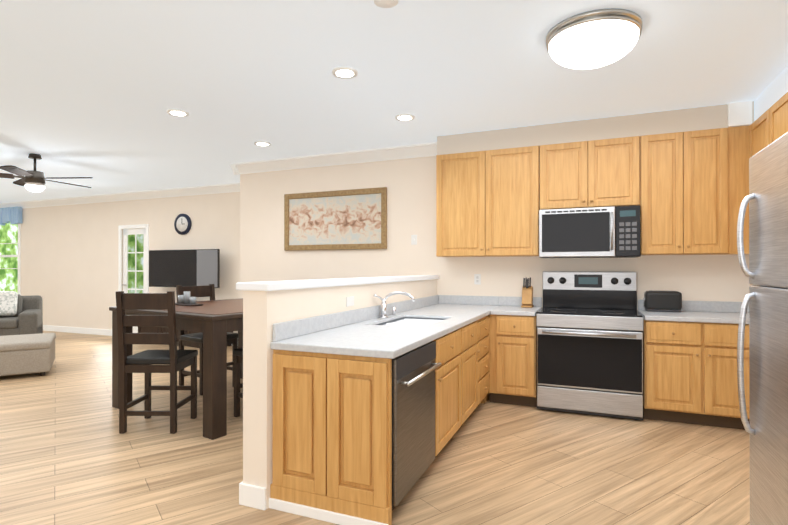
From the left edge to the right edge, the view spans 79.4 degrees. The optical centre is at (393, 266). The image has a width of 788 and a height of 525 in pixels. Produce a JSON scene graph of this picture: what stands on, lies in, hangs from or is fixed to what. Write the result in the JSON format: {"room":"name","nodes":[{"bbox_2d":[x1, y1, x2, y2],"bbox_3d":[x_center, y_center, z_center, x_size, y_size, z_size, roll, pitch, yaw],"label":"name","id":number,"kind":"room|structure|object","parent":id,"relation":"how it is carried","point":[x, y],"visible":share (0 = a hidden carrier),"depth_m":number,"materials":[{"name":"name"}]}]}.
{"room":"kitchen and living room","nodes":[
{"label":"kitchen and living room","id":0,"kind":"room"},
{"bbox_2d":[20,192,239,332],"bbox_3d":[-6.600,-0.023,9.901,10.788,2.760,0.300,0,0,23],"label":"wall","id":1,"kind":"structure","parent":0,"point":[69,264],"depth_m":9.42,"materials":[{"name":"beige paint"}]},
{"bbox_2d":[0,223,20,294],"bbox_3d":[-9.051,-0.245,10.784,1.982,1.810,0.190,0,0,23],"label":"window","id":2,"kind":"structure","parent":1,"relation":"in","point":[10,257],"depth_m":10.71,"materials":[{"name":"white"}]},
{"bbox_2d":[0,207,21,225],"bbox_3d":[-9.072,-1.105,10.693,2.117,0.379,0.090,0,0,23],"label":"window valance","id":3,"kind":"object","parent":2,"relation":"attached to","point":[11,215],"visible":1,"depth_m":10.36,"materials":[{"name":"blue fabric"}]},
{"bbox_2d":[43,325,111,335],"bbox_3d":[-8.488,1.299,10.509,6.829,0.120,0.015,0,0,23],"label":"baseboard","id":4,"kind":"structure","parent":1,"relation":"attached to","point":[106,332],"depth_m":9.62,"materials":[{"name":"white wood"}]},
{"bbox_2d":[0,183,239,208],"bbox_3d":[-6.677,-1.336,9.721,10.787,0.135,0.100,0,0,23],"label":"crown molding","id":5,"kind":"structure","parent":1,"relation":"attached to","point":[231,187],"depth_m":9.01,"materials":[{"name":"white"}]},
{"bbox_2d":[118,224,148,332],"bbox_3d":[-4.952,0.280,9.086,0.798,2.150,0.140,0,0,23],"label":"door frame","id":6,"kind":"structure","parent":1,"relation":"attached to","point":[135,257],"depth_m":9.11,"materials":[{"name":"white wood"}]},
{"bbox_2d":[174,214,191,234],"bbox_3d":[-3.808,-0.763,8.556,0.380,0.380,0.042,0,0,23],"label":"wall clock","id":7,"kind":"object","parent":1,"relation":"attached to","point":[182,224],"visible":1,"depth_m":8.54,"materials":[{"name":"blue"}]},
{"bbox_2d":[236,275,438,509],"bbox_3d":[-0.182,0.716,4.065,0.222,1.245,3.148,0,0,23],"label":"wall","id":8,"kind":"structure","parent":0,"point":[267,305],"depth_m":2.66,"materials":[{"name":"beige paint"}]},
{"bbox_2d":[346,296,353,306],"bbox_3d":[-0.323,0.257,3.503,0.006,0.072,0.116,0,0,23],"label":"electrical outlet plate","id":9,"kind":"object","parent":8,"relation":"attached to","point":[350,299],"depth_m":3.50,"materials":[{"name":"white plastic"}]},
{"bbox_2d":[0,331,749,524],"bbox_3d":[-5.473,1.389,4.231,17.215,0.100,9.900,0,0,23],"label":"floor","id":10,"kind":"structure","parent":0,"point":[70,454],"depth_m":3.19,"materials":[{"name":"brown wood"}]},
{"bbox_2d":[0,291,42,335],"bbox_3d":[-6.766,0.862,7.162,2.300,0.972,0.950,0,0,-32],"label":"sofa","id":11,"kind":"object","parent":10,"relation":"on","point":[20,314],"visible":0.69,"depth_m":7.51,"materials":[{"name":"grey fabric"}]},
{"bbox_2d":[0,333,55,375],"bbox_3d":[-4.952,1.129,5.910,1.170,0.430,0.940,0,0,-32],"label":"ottoman","id":12,"kind":"object","parent":10,"relation":"on","point":[27,354],"visible":1,"depth_m":5.74,"materials":[{"name":"beige fabric"}]},
{"bbox_2d":[116,291,197,433],"bbox_3d":[-1.974,0.768,3.991,0.460,1.140,0.485,0,0,1],"label":"chair","id":13,"kind":"object","parent":10,"relation":"on","point":[173,360],"visible":1,"depth_m":3.80,"materials":[{"name":"brown wood"}]},
{"bbox_2d":[109,298,242,439],"bbox_3d":[-1.605,0.862,4.745,1.610,0.958,1.610,0,0,34],"label":"dining table","id":14,"kind":"object","parent":10,"relation":"on","point":[214,322],"visible":0.44,"depth_m":3.75,"materials":[{"name":"brown wood"}]},
{"bbox_2d":[175,291,202,305],"bbox_3d":[-2.049,0.314,4.700,0.340,0.135,0.140,0,0,34],"label":"centerpiece","id":15,"kind":"object","parent":14,"relation":"on","point":[185,299],"visible":0.92,"depth_m":4.67,"materials":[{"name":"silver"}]},
{"bbox_2d":[138,326,232,345],"bbox_3d":[-3.635,1.027,8.233,1.798,0.650,0.440,0,0,23],"label":"media console","id":16,"kind":"object","parent":10,"relation":"on","point":[146,329],"depth_m":8.18,"materials":[{"name":"brown wood"}]},
{"bbox_2d":[149,249,219,287],"bbox_3d":[-3.666,0.203,8.249,1.598,0.993,0.220,0,0,23],"label":"flat-screen tv","id":17,"kind":"object","parent":16,"relation":"on","point":[190,267],"visible":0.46,"depth_m":8.21,"materials":[{"name":"black plastic"}]},
{"bbox_2d":[176,284,238,394],"bbox_3d":[-2.059,0.772,5.247,0.485,1.140,0.460,0,0,34],"label":"chair","id":18,"kind":"object","parent":10,"relation":"on","point":[194,340],"visible":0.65,"depth_m":5.18,"materials":[{"name":"brown wood"}]},
{"bbox_2d":[233,348,242,416],"bbox_3d":[-1.117,0.769,4.293,0.485,1.140,0.460,0,0,34],"label":"chair","id":19,"kind":"object","parent":10,"relation":"on","point":[238,360],"visible":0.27,"depth_m":4.22,"materials":[{"name":"brown wood"}]},
{"bbox_2d":[269,335,440,524],"bbox_3d":[-0.208,0.897,2.825,0.737,0.875,0.718,0,0,23],"label":"base cabinet","id":20,"kind":"object","parent":10,"relation":"on","point":[374,407],"depth_m":2.50,"materials":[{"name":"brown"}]},
{"bbox_2d":[270,303,497,354],"bbox_3d":[0.248,0.443,3.917,0.742,0.040,3.092,0,0,23],"label":"countertop","id":21,"kind":"structure","parent":20,"relation":"on","point":[370,336],"depth_m":3.02,"materials":[{"name":"white stone"}]},
{"bbox_2d":[385,323,464,450],"bbox_3d":[0.058,0.899,3.451,0.727,0.875,0.643,0,0,23],"label":"base cabinet","id":22,"kind":"object","parent":10,"relation":"on","point":[453,342],"depth_m":3.40,"materials":[{"name":"brown wood"}]},
{"bbox_2d":[389,319,480,421],"bbox_3d":[0.291,0.900,4.013,0.727,0.875,0.574,0,0,23],"label":"base cabinet","id":23,"kind":"object","parent":10,"relation":"on","point":[472,330],"depth_m":3.99,"materials":[{"name":"brown wood"}]},
{"bbox_2d":[481,311,490,403],"bbox_3d":[0.499,0.902,4.513,0.727,0.875,0.509,0,0,23],"label":"base cabinet","id":24,"kind":"object","parent":10,"relation":"on","point":[485,359],"depth_m":4.41,"materials":[{"name":"brown wood"}]},
{"bbox_2d":[488,296,541,406],"bbox_3d":[1.235,0.833,4.814,0.449,1.015,0.675,0,0,23],"label":"base cabinet","id":25,"kind":"object","parent":10,"relation":"on","point":[512,334],"visible":0.98,"depth_m":4.54,"materials":[{"name":"brown wood"}]},
{"bbox_2d":[521,277,533,307],"bbox_3d":[1.400,0.269,4.981,0.110,0.311,0.163,0,0,23],"label":"knife block","id":26,"kind":"object","parent":25,"relation":"on","point":[527,294],"visible":1,"depth_m":4.93,"materials":[{"name":"brown wood"}]},
{"bbox_2d":[536,271,642,419],"bbox_3d":[1.842,0.695,4.509,0.883,1.290,0.756,0,0,23],"label":"range","id":27,"kind":"object","parent":10,"relation":"on","point":[589,325],"visible":1,"depth_m":4.28,"materials":[{"name":"grey metal"}]},
{"bbox_2d":[638,300,749,429],"bbox_3d":[2.835,0.831,4.150,1.201,1.015,0.675,0,0,23],"label":"base cabinet","id":28,"kind":"object","parent":10,"relation":"on","point":[690,363],"visible":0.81,"depth_m":3.98,"materials":[{"name":"brown wood"}]},
{"bbox_2d":[643,290,681,311],"bbox_3d":[2.542,0.327,4.506,0.313,0.192,0.170,0,0,23],"label":"toaster","id":29,"kind":"object","parent":28,"relation":"on","point":[662,301],"visible":1,"depth_m":4.43,"materials":[{"name":"black plastic"}]},
{"bbox_2d":[737,132,787,524],"bbox_3d":[1.837,0.411,1.591,0.987,1.838,0.815,0,0,23],"label":"fridge","id":30,"kind":"object","parent":10,"relation":"on","point":[766,273],"visible":1,"depth_m":1.91,"materials":[{"name":"grey metal"}]},
{"bbox_2d":[0,0,787,202],"bbox_3d":[-5.473,-1.471,4.240,17.215,0.100,9.900,0,0,23],"label":"ceiling","id":31,"kind":"structure","parent":0,"point":[96,90],"depth_m":3.56,"materials":[{"name":"white paint"}]},
{"bbox_2d":[0,153,92,191],"bbox_3d":[-4.518,-1.177,6.050,1.405,0.474,1.356,0,0,23],"label":"ceiling fan","id":32,"kind":"object","parent":31,"relation":"hanging from","point":[32,181],"visible":1,"depth_m":5.92,"materials":[{"name":"brown metal"}]},
{"bbox_2d":[166,109,188,116],"bbox_3d":[-1.988,-1.413,4.367,0.190,0.014,0.190,0,0,23],"label":"recessed light","id":33,"kind":"object","parent":31,"relation":"in","point":[179,112],"visible":0.96,"depth_m":4.34,"materials":[{"name":"white"}]},
{"bbox_2d":[254,141,270,145],"bbox_3d":[-1.509,-1.409,5.452,0.190,0.014,0.190,0,0,23],"label":"recessed light","id":34,"kind":"object","parent":31,"relation":"in","point":[261,143],"visible":1,"depth_m":5.42,"materials":[{"name":"white"}]},
{"bbox_2d":[332,66,357,78],"bbox_3d":[-0.360,-1.416,3.469,0.190,0.014,0.190,0,0,23],"label":"recessed light","id":35,"kind":"object","parent":31,"relation":"in","point":[344,72],"visible":0.98,"depth_m":3.45,"materials":[{"name":"white"}]},
{"bbox_2d":[374,0,398,7],"bbox_3d":[-0.041,-1.405,2.493,0.140,0.041,0.140,0,0,23],"label":"smoke detector","id":36,"kind":"object","parent":31,"relation":"attached to","point":[386,3],"visible":1,"depth_m":2.50,"materials":[{"name":"white plastic"}]},
{"bbox_2d":[395,113,414,120],"bbox_3d":[0.101,-1.412,4.497,0.190,0.014,0.190,0,0,23],"label":"recessed light","id":37,"kind":"object","parent":31,"relation":"in","point":[404,117],"visible":0.94,"depth_m":4.48,"materials":[{"name":"white"}]},
{"bbox_2d":[546,8,642,69],"bbox_3d":[1.209,-1.331,2.893,0.544,0.187,0.544,0,0,23],"label":"dome light","id":38,"kind":"object","parent":31,"relation":"attached to","point":[593,39],"visible":1,"depth_m":2.73,"materials":[{"name":"white glass"}]},
{"bbox_2d":[240,156,751,309],"bbox_3d":[1.119,-0.035,6.046,6.428,2.760,1.500,0,0,23],"label":"wall","id":39,"kind":"structure","parent":0,"point":[409,184],"depth_m":5.63,"materials":[{"name":"beige paint"}]},
{"bbox_2d":[229,142,436,174],"bbox_3d":[-0.841,-1.348,5.998,3.046,0.135,0.100,0,0,23],"label":"crown molding","id":40,"kind":"structure","parent":39,"relation":"attached to","point":[374,154],"depth_m":5.93,"materials":[{"name":"white wood"}]},
{"bbox_2d":[284,187,386,250],"bbox_3d":[-0.766,-0.583,5.997,1.469,0.745,0.035,0,0,23],"label":"framed picture","id":41,"kind":"object","parent":39,"relation":"attached to","point":[353,219],"visible":0.98,"depth_m":5.97,"materials":[{"name":"fabric"}]},
{"bbox_2d":[411,235,416,244],"bbox_3d":[0.236,-0.317,5.592,0.072,0.116,0.014,0,0,23],"label":"electrical outlet plate","id":42,"kind":"object","parent":39,"relation":"attached to","point":[413,237],"depth_m":5.59,"materials":[{"name":"white plastic"}]},
{"bbox_2d":[474,274,480,284],"bbox_3d":[0.933,0.142,5.304,0.072,0.116,0.008,0,0,23],"label":"electrical outlet plate","id":43,"kind":"object","parent":39,"relation":"attached to","point":[477,277],"depth_m":5.30,"materials":[{"name":"white plastic"}]},
{"bbox_2d":[436,146,539,256],"bbox_3d":[1.014,-0.658,5.088,1.072,1.100,0.348,0,0,23],"label":"upper cabinet","id":44,"kind":"object","parent":39,"relation":"attached to","point":[488,201],"depth_m":4.91,"materials":[{"name":"brown wood"}]},
{"bbox_2d":[540,136,639,209],"bbox_3d":[1.924,-0.887,4.711,0.891,0.645,0.348,0,0,23],"label":"upper cabinet","id":45,"kind":"object","parent":39,"relation":"attached to","point":[604,172],"depth_m":4.54,"materials":[{"name":"brown wood"}]},
{"bbox_2d":[539,205,640,257],"bbox_3d":[1.897,-0.324,4.644,0.887,0.468,0.487,0,0,23],"label":"over-the-range microwave","id":46,"kind":"object","parent":45,"relation":"attached to","point":[604,232],"visible":1,"depth_m":4.46,"materials":[{"name":"grey metal"}]},
{"bbox_2d":[640,127,731,254],"bbox_3d":[2.651,-0.660,4.408,0.677,1.100,0.348,0,0,23],"label":"upper cabinet","id":47,"kind":"object","parent":39,"relation":"attached to","point":[687,191],"depth_m":4.24,"materials":[{"name":"brown wood"}]},
{"bbox_2d":[748,113,767,253],"bbox_3d":[3.124,-0.662,3.773,0.373,1.100,0.496,0,0,23],"label":"upper cabinet","id":48,"kind":"object","parent":39,"relation":"attached to","point":[756,144],"depth_m":3.94,"materials":[{"name":"brown wood"}]},
{"bbox_2d":[764,92,787,144],"bbox_3d":[2.933,-0.664,3.313,0.373,1.100,0.500,0,0,23],"label":"upper cabinet","id":49,"kind":"object","parent":39,"relation":"attached to","point":[776,117],"depth_m":3.48,"materials":[{"name":"brown wood"}]},
{"bbox_2d":[437,67,787,154],"bbox_3d":[1.607,-1.317,3.772,3.173,0.206,2.327,0,0,23],"label":"soffit","id":50,"kind":"structure","parent":0,"point":[742,113],"depth_m":4.46,"materials":[{"name":"beige paint"}]}
]}

